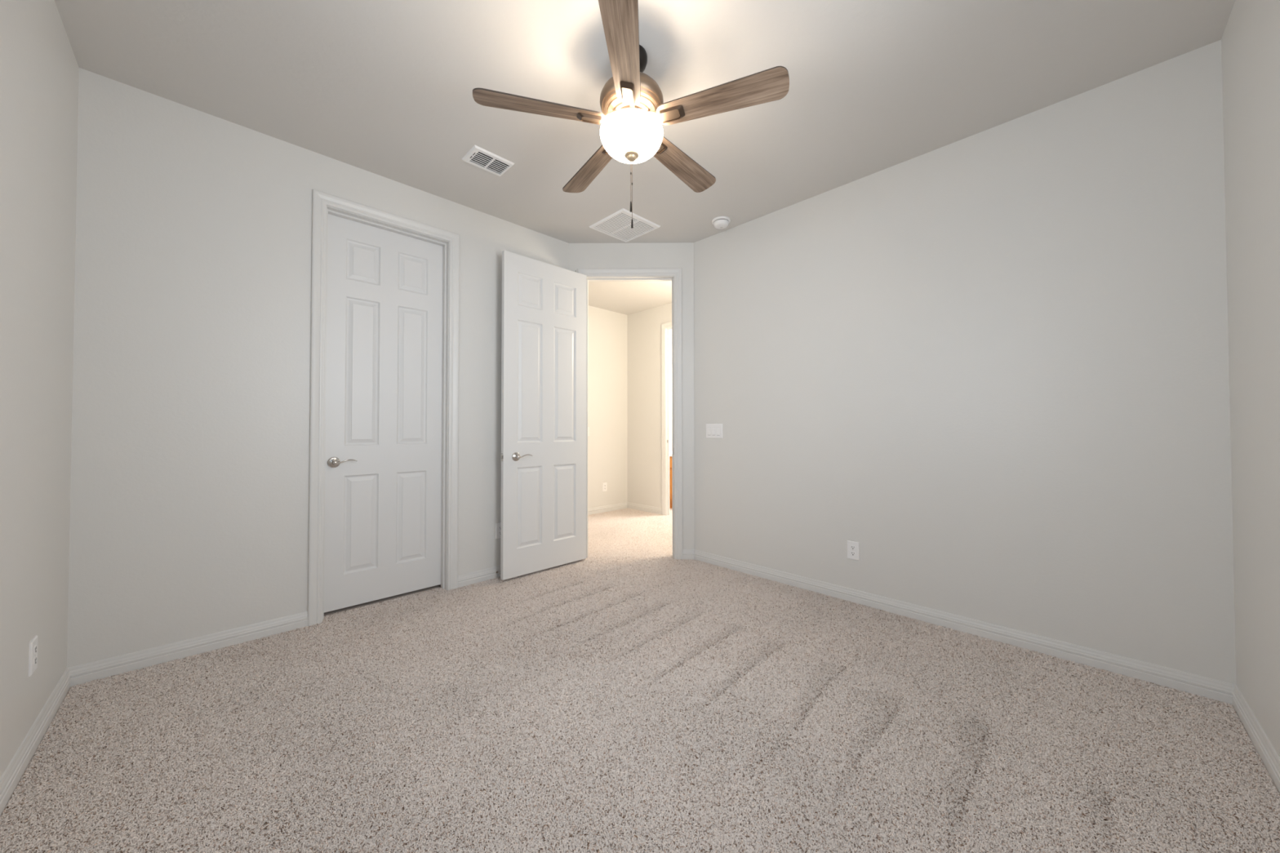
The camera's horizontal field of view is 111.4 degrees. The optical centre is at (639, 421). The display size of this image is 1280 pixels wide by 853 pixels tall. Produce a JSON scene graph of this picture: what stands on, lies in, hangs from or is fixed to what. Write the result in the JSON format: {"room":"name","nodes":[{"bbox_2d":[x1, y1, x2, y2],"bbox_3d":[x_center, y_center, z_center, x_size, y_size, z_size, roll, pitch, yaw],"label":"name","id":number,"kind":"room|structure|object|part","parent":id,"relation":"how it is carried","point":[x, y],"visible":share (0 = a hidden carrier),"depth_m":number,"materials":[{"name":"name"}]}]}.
{"room":"empty bedroom","nodes":[
{"label":"empty bedroom","id":0,"kind":"room"},
{"bbox_2d":[0,0,79,777],"bbox_3d":[-1.261,-0.233,0.580,0.115,2.743,3.664,1,-1,-45],"label":"wall","id":1,"kind":"structure","parent":0,"point":[39,68],"depth_m":1.50,"materials":[{"name":"white paint"}]},
{"bbox_2d":[28,635,38,676],"bbox_3d":[-2.123,0.821,1.528,0.008,0.117,0.074,1,-1,-45],"label":"wall outlet","id":2,"kind":"object","parent":1,"relation":"attached to","point":[33,656],"visible":1,"depth_m":1.51,"materials":[{"name":"white plastic"}]},
{"bbox_2d":[33,656,36,666],"bbox_3d":[-2.121,0.840,1.530,0.002,0.027,0.033,1,-1,-45],"label":"receptacle","id":3,"kind":"object","parent":2,"relation":"attached to","point":[34,657],"depth_m":1.53,"materials":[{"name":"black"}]},
{"bbox_2d":[33,644,37,654],"bbox_3d":[-2.121,0.801,1.530,0.002,0.027,0.033,1,-1,-45],"label":"receptacle","id":4,"kind":"object","parent":2,"relation":"attached to","point":[35,646],"depth_m":1.53,"materials":[{"name":"white plastic"}]},
{"bbox_2d":[0,668,71,817],"bbox_3d":[-1.254,1.098,0.644,0.013,0.084,3.549,1,-1,-45],"label":"baseboard","id":5,"kind":"structure","parent":1,"relation":"attached to","point":[11,776],"depth_m":1.50,"materials":[{"name":"white paint"}]},
{"bbox_2d":[66,67,568,667],"bbox_3d":[-1.642,-0.195,2.856,2.763,2.743,0.115,1,-1,-45],"label":"wall","id":6,"kind":"structure","parent":0,"point":[189,481],"depth_m":2.22,"materials":[{"name":"white paint"}]},
{"bbox_2d":[66,611,307,687],"bbox_3d":[-2.198,1.124,2.196,0.844,0.084,0.013,1,-1,-45],"label":"baseboard","id":7,"kind":"structure","parent":6,"relation":"attached to","point":[99,669],"depth_m":2.14,"materials":[{"name":"white paint"}]},
{"bbox_2d":[324,213,443,613],"bbox_3d":[-1.649,-0.057,2.862,0.701,2.418,0.089,1,-1,-45],"label":"door","id":8,"kind":"structure","parent":6,"relation":"in","point":[383,481],"depth_m":2.84,"materials":[{"name":"white paint"}]},
{"bbox_3d":[-1.847,0.250,2.639,0.066,0.066,0.054,1,-1,-45],"label":"handle","id":9,"kind":"part","parent":8,"relation":"part of","materials":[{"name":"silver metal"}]},
{"bbox_3d":[-1.800,0.249,2.666,0.122,0.031,0.028,1,-1,-45],"label":"lever","id":10,"kind":"part","parent":8,"relation":"part of","materials":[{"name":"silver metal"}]},
{"bbox_2d":[307,188,459,626],"bbox_3d":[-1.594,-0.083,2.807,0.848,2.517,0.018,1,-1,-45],"label":"trim","id":11,"kind":"structure","parent":6,"relation":"attached to","point":[321,200],"depth_m":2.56,"materials":[{"name":"white paint"}]},
{"bbox_2d":[457,565,500,587],"bbox_3d":[-0.952,1.143,3.422,0.956,0.084,0.013,1,-1,-45],"label":"baseboard","id":12,"kind":"structure","parent":6,"relation":"attached to","point":[484,575],"depth_m":3.19,"materials":[{"name":"white paint"}]},
{"bbox_2d":[495,522,501,538],"bbox_3d":[-1.062,0.832,3.322,0.074,0.117,0.008,1,-1,-45],"label":"wall outlet","id":13,"kind":"object","parent":6,"relation":"attached to","point":[498,526],"visible":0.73,"depth_m":3.31,"materials":[{"name":"white plastic"}]},
{"bbox_2d":[587,305,627,508],"bbox_3d":[-0.991,-0.153,5.478,2.165,2.743,0.115,1,-1,-45],"label":"wall","id":14,"kind":"structure","parent":0,"point":[607,330],"depth_m":5.94,"materials":[{"name":"white paint"}]},
{"bbox_2d":[602,482,607,491],"bbox_3d":[-0.473,0.888,5.883,0.074,0.117,0.008,1,-1,-45],"label":"wall outlet","id":15,"kind":"object","parent":14,"relation":"attached to","point":[604,484],"visible":1,"depth_m":5.88,"materials":[{"name":"white plastic"}]},
{"bbox_2d":[587,502,627,515],"bbox_3d":[-0.904,1.176,5.450,2.050,0.084,0.013,1,-1,-45],"label":"baseboard","id":16,"kind":"structure","parent":14,"relation":"attached to","point":[622,505],"depth_m":5.90,"materials":[{"name":"white paint"}]},
{"bbox_2d":[568,242,694,549],"bbox_3d":[-0.075,-0.181,3.836,1.090,2.743,0.115,0,-1,0],"label":"wall","id":17,"kind":"structure","parent":0,"point":[664,255],"depth_m":3.79,"materials":[{"name":"white paint"}]},
{"bbox_2d":[500,250,586,580],"bbox_3d":[-0.740,-0.059,3.478,0.784,2.444,0.143,1,-1,-45],"label":"door","id":18,"kind":"structure","parent":17,"relation":"in","point":[543,457],"depth_m":3.43,"materials":[{"name":"white paint"}]},
{"bbox_3d":[-0.909,0.265,3.244,0.066,0.066,0.054,1,-1,-45],"label":"handle","id":19,"kind":"part","parent":18,"relation":"part of","materials":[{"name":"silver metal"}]},
{"bbox_2d":[577,267,682,559],"bbox_3d":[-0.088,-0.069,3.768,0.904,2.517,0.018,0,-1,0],"label":"trim","id":20,"kind":"structure","parent":17,"relation":"attached to","point":[642,272],"depth_m":3.77,"materials":[{"name":"white paint"}]},
{"bbox_2d":[682,549,694,559],"bbox_3d":[0.418,1.147,3.747,0.106,0.084,0.013,0,-1,0],"label":"baseboard","id":21,"kind":"structure","parent":17,"relation":"attached to","point":[686,553],"depth_m":3.74,"materials":[{"name":"white paint"}]},
{"bbox_2d":[0,507,1279,852],"bbox_3d":[0.240,1.231,3.231,6.300,0.100,5.700,1,-1,-45],"label":"floor","id":22,"kind":"structure","parent":0,"point":[429,588],"depth_m":1.65,"materials":[{"name":"beige carpet"}]},
{"bbox_2d":[0,508,1279,852],"bbox_3d":[0.040,1.171,2.914,5.014,0.008,4.943,1,-1,-45],"label":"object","id":23,"kind":"object","parent":22,"relation":"on","point":[1147,690],"visible":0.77,"depth_m":1.55,"materials":[{"name":"beige carpet"}]},
{"bbox_2d":[669,450,672,508],"bbox_3d":[0.514,0.844,6.374,0.570,0.775,0.686,1,-1,-45],"label":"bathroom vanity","id":24,"kind":"object","parent":22,"relation":"on","point":[670,451],"visible":0.04,"depth_m":6.09,"materials":[{"name":"brown wood"}]},
{"bbox_3d":[0.330,0.584,6.204,0.018,0.140,0.616,1,-1,-45],"label":"drawer","id":25,"kind":"part","parent":24,"relation":"part of","materials":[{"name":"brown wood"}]},
{"bbox_3d":[0.439,0.878,6.088,0.018,0.408,0.304,1,-1,-45],"label":"door","id":26,"kind":"part","parent":24,"relation":"part of","materials":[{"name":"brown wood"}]},
{"bbox_3d":[0.431,0.878,6.079,0.007,0.288,0.184,1,-1,-45],"label":"panel","id":27,"kind":"part","parent":24,"relation":"part of","materials":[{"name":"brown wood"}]},
{"bbox_2d":[54,0,1235,315],"bbox_3d":[0.237,-1.612,3.278,6.300,0.100,5.700,1,-1,-45],"label":"ceiling","id":28,"kind":"structure","parent":0,"point":[384,88],"depth_m":1.98,"materials":[{"name":"white paint"}]},
{"bbox_2d":[462,144,514,176],"bbox_3d":[-0.916,-1.563,2.636,0.250,0.016,0.184,1,-1,-45],"label":"ceiling vent","id":29,"kind":"object","parent":28,"relation":"in","point":[478,157],"visible":1,"depth_m":2.63,"materials":[{"name":"white metal"}]},
{"bbox_2d":[588,208,660,242],"bbox_3d":[-0.122,-1.552,3.488,0.406,0.011,0.408,1,-1,-45],"label":"ceiling vent","id":30,"kind":"object","parent":28,"relation":"in","point":[617,225],"visible":0.98,"depth_m":3.47,"materials":[{"name":"white metal"}]},
{"bbox_2d":[472,0,789,228],"bbox_3d":[-0.024,-1.207,1.922,1.219,0.753,1.238,1,-1,-45],"label":"ceiling fan","id":31,"kind":"object","parent":28,"relation":"hanging from","point":[633,108],"visible":1,"depth_m":1.78,"materials":[{"name":"brown wood"}]},
{"bbox_3d":[-0.406,-1.287,1.791,0.528,0.035,0.129,0,-1,-15],"label":"blade","id":32,"kind":"part","parent":31,"relation":"part of","materials":[{"name":"brown wood"}]},
{"bbox_3d":[-0.242,-1.280,2.209,0.129,0.035,0.528,1,-1,-33],"label":"blade","id":33,"kind":"part","parent":31,"relation":"part of","materials":[{"name":"brown wood"}]},
{"bbox_3d":[-0.168,-1.297,1.855,0.156,0.050,0.043,0,-1,-15],"label":"blade arm","id":34,"kind":"part","parent":31,"relation":"part of","materials":[{"name":"silver metal"}]},
{"bbox_3d":[-0.059,-1.292,1.506,0.129,0.035,0.528,0,-1,3],"label":"blade","id":35,"kind":"part","parent":31,"relation":"part of","materials":[{"name":"brown wood"}]},
{"bbox_3d":[-0.045,-1.299,1.752,0.043,0.050,0.156,0,-1,3],"label":"blade arm","id":36,"kind":"part","parent":31,"relation":"part of","materials":[{"name":"silver metal"}]},
{"bbox_3d":[-0.036,-1.205,1.886,0.274,0.111,0.274,1,-1,-45],"label":"lamp shade","id":37,"kind":"part","parent":31,"relation":"part of","materials":[{"name":"white glass"}]},
{"bbox_3d":[-0.034,-0.998,1.879,0.003,0.261,0.002,1,-1,-45],"label":"pull chain","id":38,"kind":"part","parent":31,"relation":"part of","materials":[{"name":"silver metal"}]},
{"bbox_3d":[0.051,-1.295,1.992,0.043,0.050,0.156,-1,-1,39],"label":"blade arm","id":39,"kind":"part","parent":31,"relation":"part of","materials":[{"name":"brown metal"}]},
{"bbox_3d":[0.090,-1.298,1.837,0.156,0.050,0.043,0,-1,21],"label":"blade arm","id":40,"kind":"part","parent":31,"relation":"part of","materials":[{"name":"silver metal"}]},
{"bbox_3d":[0.206,-1.281,2.183,0.129,0.035,0.528,-1,-1,39],"label":"blade","id":41,"kind":"part","parent":31,"relation":"part of","materials":[{"name":"brown wood"}]},
{"bbox_3d":[0.320,-1.288,1.748,0.528,0.035,0.129,0,-1,21],"label":"blade","id":42,"kind":"part","parent":31,"relation":"part of","materials":[{"name":"brown wood"}]},
{"bbox_2d":[711,216,730,229],"bbox_3d":[0.631,-1.535,3.393,0.143,0.050,0.143,1,-1,-45],"label":"smoke detector","id":43,"kind":"object","parent":28,"relation":"attached to","point":[720,222],"visible":1,"depth_m":3.36,"materials":[{"name":"white plastic"}]},
{"bbox_2d":[626,302,671,507],"bbox_3d":[0.726,-0.157,5.315,0.055,2.743,2.755,1,-1,-45],"label":"wall","id":44,"kind":"structure","parent":0,"point":[643,327],"depth_m":5.94,"materials":[{"name":"white paint"}]},
{"bbox_2d":[627,502,662,514],"bbox_3d":[0.053,1.183,5.930,0.013,0.084,0.672,1,-1,-45],"label":"baseboard","id":45,"kind":"structure","parent":44,"relation":"attached to","point":[656,510],"depth_m":5.90,"materials":[{"name":"white paint"}]},
{"bbox_2d":[661,321,671,515],"bbox_3d":[0.603,-0.034,5.386,0.018,2.499,0.904,1,-1,-45],"label":"trim","id":46,"kind":"structure","parent":44,"relation":"attached to","point":[664,326],"depth_m":5.68,"materials":[{"name":"white paint"}]},
{"bbox_2d":[669,329,671,450],"bbox_3d":[1.085,-0.147,5.948,1.345,2.743,2.355,1,-1,-45],"label":"wall","id":47,"kind":"structure","parent":0,"point":[670,331],"depth_m":6.85,"materials":[{"name":"white paint"}]},
{"bbox_2d":[693,366,694,395],"bbox_3d":[0.483,-0.181,3.844,0.115,2.743,0.081,1,-1,-45],"label":"wall","id":48,"kind":"structure","parent":0,"point":[694,366],"depth_m":3.78,"materials":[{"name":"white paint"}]},
{"bbox_2d":[693,40,1236,684],"bbox_3d":[1.527,-0.200,2.783,0.115,2.743,2.895,1,-1,-45],"label":"wall","id":49,"kind":"structure","parent":0,"point":[992,363],"depth_m":2.29,"materials":[{"name":"white paint"}]},
{"bbox_2d":[706,423,722,438],"bbox_3d":[0.612,0.082,3.618,0.012,0.120,0.166,1,-1,-45],"label":"light switch","id":50,"kind":"object","parent":49,"relation":"attached to","point":[713,430],"visible":1,"depth_m":3.61,"materials":[{"name":"white plastic"}]},
{"bbox_2d":[847,540,859,560],"bbox_3d":[1.381,0.838,2.827,0.008,0.117,0.074,1,-1,-45],"label":"wall outlet","id":51,"kind":"object","parent":49,"relation":"attached to","point":[853,548],"visible":1,"depth_m":2.82,"materials":[{"name":"white plastic"}]},
{"bbox_2d":[850,545,855,550],"bbox_3d":[1.379,0.819,2.826,0.002,0.027,0.033,1,-1,-45],"label":"receptacle","id":52,"kind":"object","parent":51,"relation":"attached to","point":[852,547],"depth_m":2.82,"materials":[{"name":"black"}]},
{"bbox_2d":[694,549,1235,705],"bbox_3d":[1.442,1.129,2.757,0.013,0.084,2.780,1,-1,-45],"label":"baseboard","id":53,"kind":"structure","parent":49,"relation":"attached to","point":[1216,690],"depth_m":2.27,"materials":[{"name":"white paint"}]},
{"bbox_2d":[1221,0,1279,757],"bbox_3d":[1.242,-0.236,0.554,3.417,2.743,0.115,1,-1,-45],"label":"wall","id":54,"kind":"structure","parent":0,"point":[1251,37],"depth_m":1.52,"materials":[{"name":"white paint"}]},
{"bbox_2d":[1231,684,1279,793],"bbox_3d":[1.199,1.094,0.578,3.417,0.084,0.013,1,-1,-45],"label":"baseboard","id":55,"kind":"structure","parent":54,"relation":"attached to","point":[1264,747],"depth_m":1.52,"materials":[{"name":"white paint"}]}
]}

